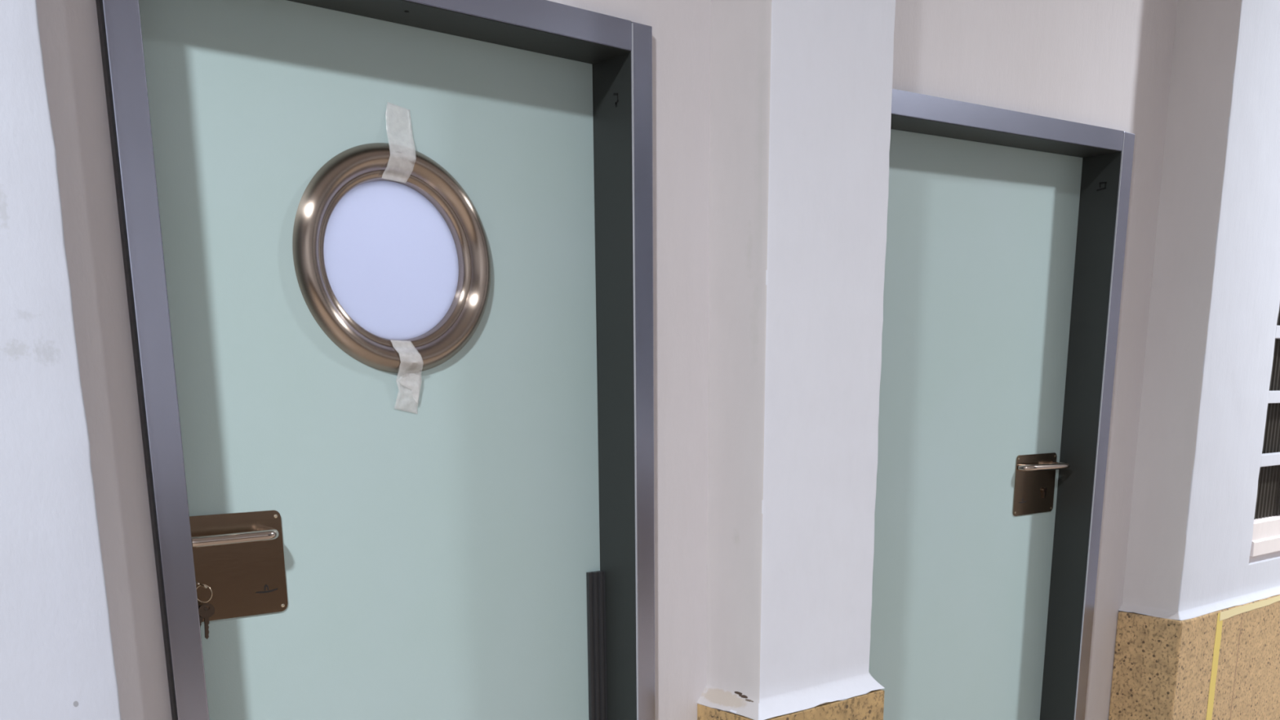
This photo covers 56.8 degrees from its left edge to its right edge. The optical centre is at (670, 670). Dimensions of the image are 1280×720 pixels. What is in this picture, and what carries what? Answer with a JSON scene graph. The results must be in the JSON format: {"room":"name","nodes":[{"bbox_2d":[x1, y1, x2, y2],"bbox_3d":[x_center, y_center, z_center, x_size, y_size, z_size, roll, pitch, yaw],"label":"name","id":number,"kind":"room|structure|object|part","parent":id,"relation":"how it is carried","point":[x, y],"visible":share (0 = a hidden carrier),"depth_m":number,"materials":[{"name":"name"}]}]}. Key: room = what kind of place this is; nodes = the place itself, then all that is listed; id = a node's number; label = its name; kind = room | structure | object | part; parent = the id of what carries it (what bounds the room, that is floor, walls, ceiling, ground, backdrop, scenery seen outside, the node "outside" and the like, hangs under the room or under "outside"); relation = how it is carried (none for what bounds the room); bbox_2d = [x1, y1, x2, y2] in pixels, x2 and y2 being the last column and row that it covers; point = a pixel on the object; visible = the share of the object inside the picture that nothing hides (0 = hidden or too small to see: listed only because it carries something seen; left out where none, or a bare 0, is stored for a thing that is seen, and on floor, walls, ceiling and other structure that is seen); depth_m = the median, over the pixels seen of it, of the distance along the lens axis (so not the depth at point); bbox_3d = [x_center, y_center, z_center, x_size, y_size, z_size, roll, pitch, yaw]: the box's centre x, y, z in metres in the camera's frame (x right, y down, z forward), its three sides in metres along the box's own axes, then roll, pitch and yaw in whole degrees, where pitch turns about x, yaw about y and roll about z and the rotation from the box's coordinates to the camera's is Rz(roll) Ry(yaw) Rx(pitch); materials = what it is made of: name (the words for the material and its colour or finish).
{"room":"hospital corridor","nodes":[
{"label":"hospital corridor","id":0,"kind":"room"},
{"bbox_2d":[0,0,120,719],"bbox_3d":[-1.857,-0.713,0.914,2.421,3.950,0.342,-12,18,-39],"label":"wall","id":1,"kind":"structure","parent":0,"point":[57,659],"depth_m":1.65,"materials":[{"name":"paint"}]},
{"bbox_2d":[35,0,1177,719],"bbox_3d":[0.249,-1.178,2.790,3.298,3.950,0.160,-12,18,-39],"label":"wall","id":2,"kind":"structure","parent":0,"point":[1107,64],"depth_m":2.63,"materials":[{"name":"paint"}]},
{"bbox_2d":[138,0,607,719],"bbox_3d":[-0.512,-0.145,2.392,0.947,2.125,0.112,-12,18,-39],"label":"door","id":3,"kind":"structure","parent":2,"relation":"in","point":[378,236],"depth_m":2.27,"materials":[{"name":"green laminate"}]},
{"bbox_2d":[195,582,214,639],"bbox_3d":[-0.826,-0.106,2.085,0.036,0.107,0.040,-1,14,-4],"label":"key","id":4,"kind":"object","parent":3,"relation":"hanging from","point":[205,613],"visible":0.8,"depth_m":2.09,"materials":[{"name":"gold metal"}]},
{"bbox_3d":[-0.784,-0.235,2.099,0.185,0.019,0.069,-12,18,-39],"label":"lever handle","id":5,"kind":"part","parent":3,"relation":"part of","materials":[{"name":"silver metal"}]},
{"bbox_3d":[-0.799,-0.189,2.144,0.202,0.190,0.003,-12,18,-39],"label":"lock plate","id":6,"kind":"part","parent":3,"relation":"part of","materials":[{"name":"brown metal"}]},
{"bbox_3d":[-0.534,-0.781,2.264,0.288,0.288,0.006,-12,18,-39],"label":"porthole glass","id":7,"kind":"part","parent":3,"relation":"part of","materials":[{"name":"white glass"}]},
{"bbox_2d":[95,0,654,719],"bbox_3d":[-0.496,-0.164,2.365,1.057,2.186,0.181,-12,18,-39],"label":"door frame","id":8,"kind":"structure","parent":2,"relation":"attached to","point":[619,51],"depth_m":2.31,"materials":[{"name":"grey metal"}]},
{"bbox_2d":[868,128,1082,719],"bbox_3d":[0.846,-0.439,3.524,1.132,2.150,0.111,-12,18,-39],"label":"door","id":9,"kind":"structure","parent":2,"relation":"in","point":[980,249],"depth_m":3.51,"materials":[{"name":"green laminate"}]},
{"bbox_3d":[1.165,-0.595,3.784,0.225,0.190,0.003,-12,18,-39],"label":"lock plate","id":10,"kind":"part","parent":9,"relation":"part of","materials":[{"name":"brown metal"}]},
{"bbox_3d":[1.185,-0.644,3.746,0.210,0.019,0.070,-12,18,-39],"label":"lever handle","id":11,"kind":"part","parent":9,"relation":"part of","materials":[{"name":"silver metal"}]},
{"bbox_2d":[890,88,1134,719],"bbox_3d":[0.866,-0.460,3.499,1.257,2.214,0.181,-12,18,-39],"label":"door frame","id":12,"kind":"structure","parent":2,"relation":"attached to","point":[1106,153],"depth_m":3.71,"materials":[{"name":"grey metal"}]},
{"bbox_2d":[697,0,895,719],"bbox_3d":[0.246,-1.506,2.563,0.447,3.205,0.371,-12,18,-39],"label":"pillar","id":13,"kind":"structure","parent":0,"point":[801,91],"depth_m":2.62,"materials":[{"name":"paint"}]},
{"bbox_2d":[697,688,884,719],"bbox_3d":[0.297,0.427,2.973,0.436,0.746,0.214,-12,18,-39],"label":"cladding","id":14,"kind":"object","parent":13,"relation":"attached to","point":[870,705],"visible":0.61,"depth_m":2.83,"materials":[{"name":"stone"}]},
{"bbox_2d":[1118,0,1279,620],"bbox_3d":[3.740,-2.244,5.598,5.931,3.233,0.574,-12,18,-39],"label":"wall","id":15,"kind":"structure","parent":0,"point":[1215,302],"depth_m":3.80,"materials":[{"name":"paint"}]},
{"bbox_2d":[1108,594,1279,719],"bbox_3d":[3.847,-0.295,5.931,5.915,0.722,0.228,-12,18,-39],"label":"cladding","id":16,"kind":"object","parent":15,"relation":"attached to","point":[1162,670],"visible":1,"depth_m":4.07,"materials":[{"name":"stone"}]},
{"bbox_2d":[1205,612,1222,719],"bbox_3d":[1.891,0.149,4.152,0.046,0.716,0.001,-12,18,-39],"label":"tape","id":17,"kind":"object","parent":16,"relation":"attached to","point":[1219,625],"visible":1,"depth_m":4.11,"materials":[{"name":"yellow"}]},
{"bbox_2d":[1219,595,1279,621],"bbox_3d":[2.493,-0.310,4.571,1.600,0.033,0.001,-12,18,-39],"label":"tape","id":18,"kind":"object","parent":16,"relation":"attached to","point":[1224,615],"visible":1,"depth_m":4.19,"materials":[{"name":"beige"}]},
{"bbox_2d":[1248,304,1279,563],"bbox_3d":[2.418,-1.050,4.404,1.018,1.218,0.063,-12,18,-39],"label":"window","id":19,"kind":"structure","parent":15,"relation":"in","point":[1265,544],"depth_m":4.27,"materials":[{"name":"white painted metal"},{"name":"glass"}]},
{"bbox_3d":[2.417,-0.544,4.525,0.984,0.123,0.061,-12,18,-39],"label":"sill","id":20,"kind":"part","parent":19,"relation":"part of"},
{"bbox_2d":[1253,304,1279,519],"bbox_3d":[2.400,-1.121,4.406,1.018,1.080,0.010,-12,18,-39],"label":"shutter","id":21,"kind":"object","parent":19,"relation":"attached to","point":[1268,500],"depth_m":4.28,"materials":[{"name":"grey"}]}
]}

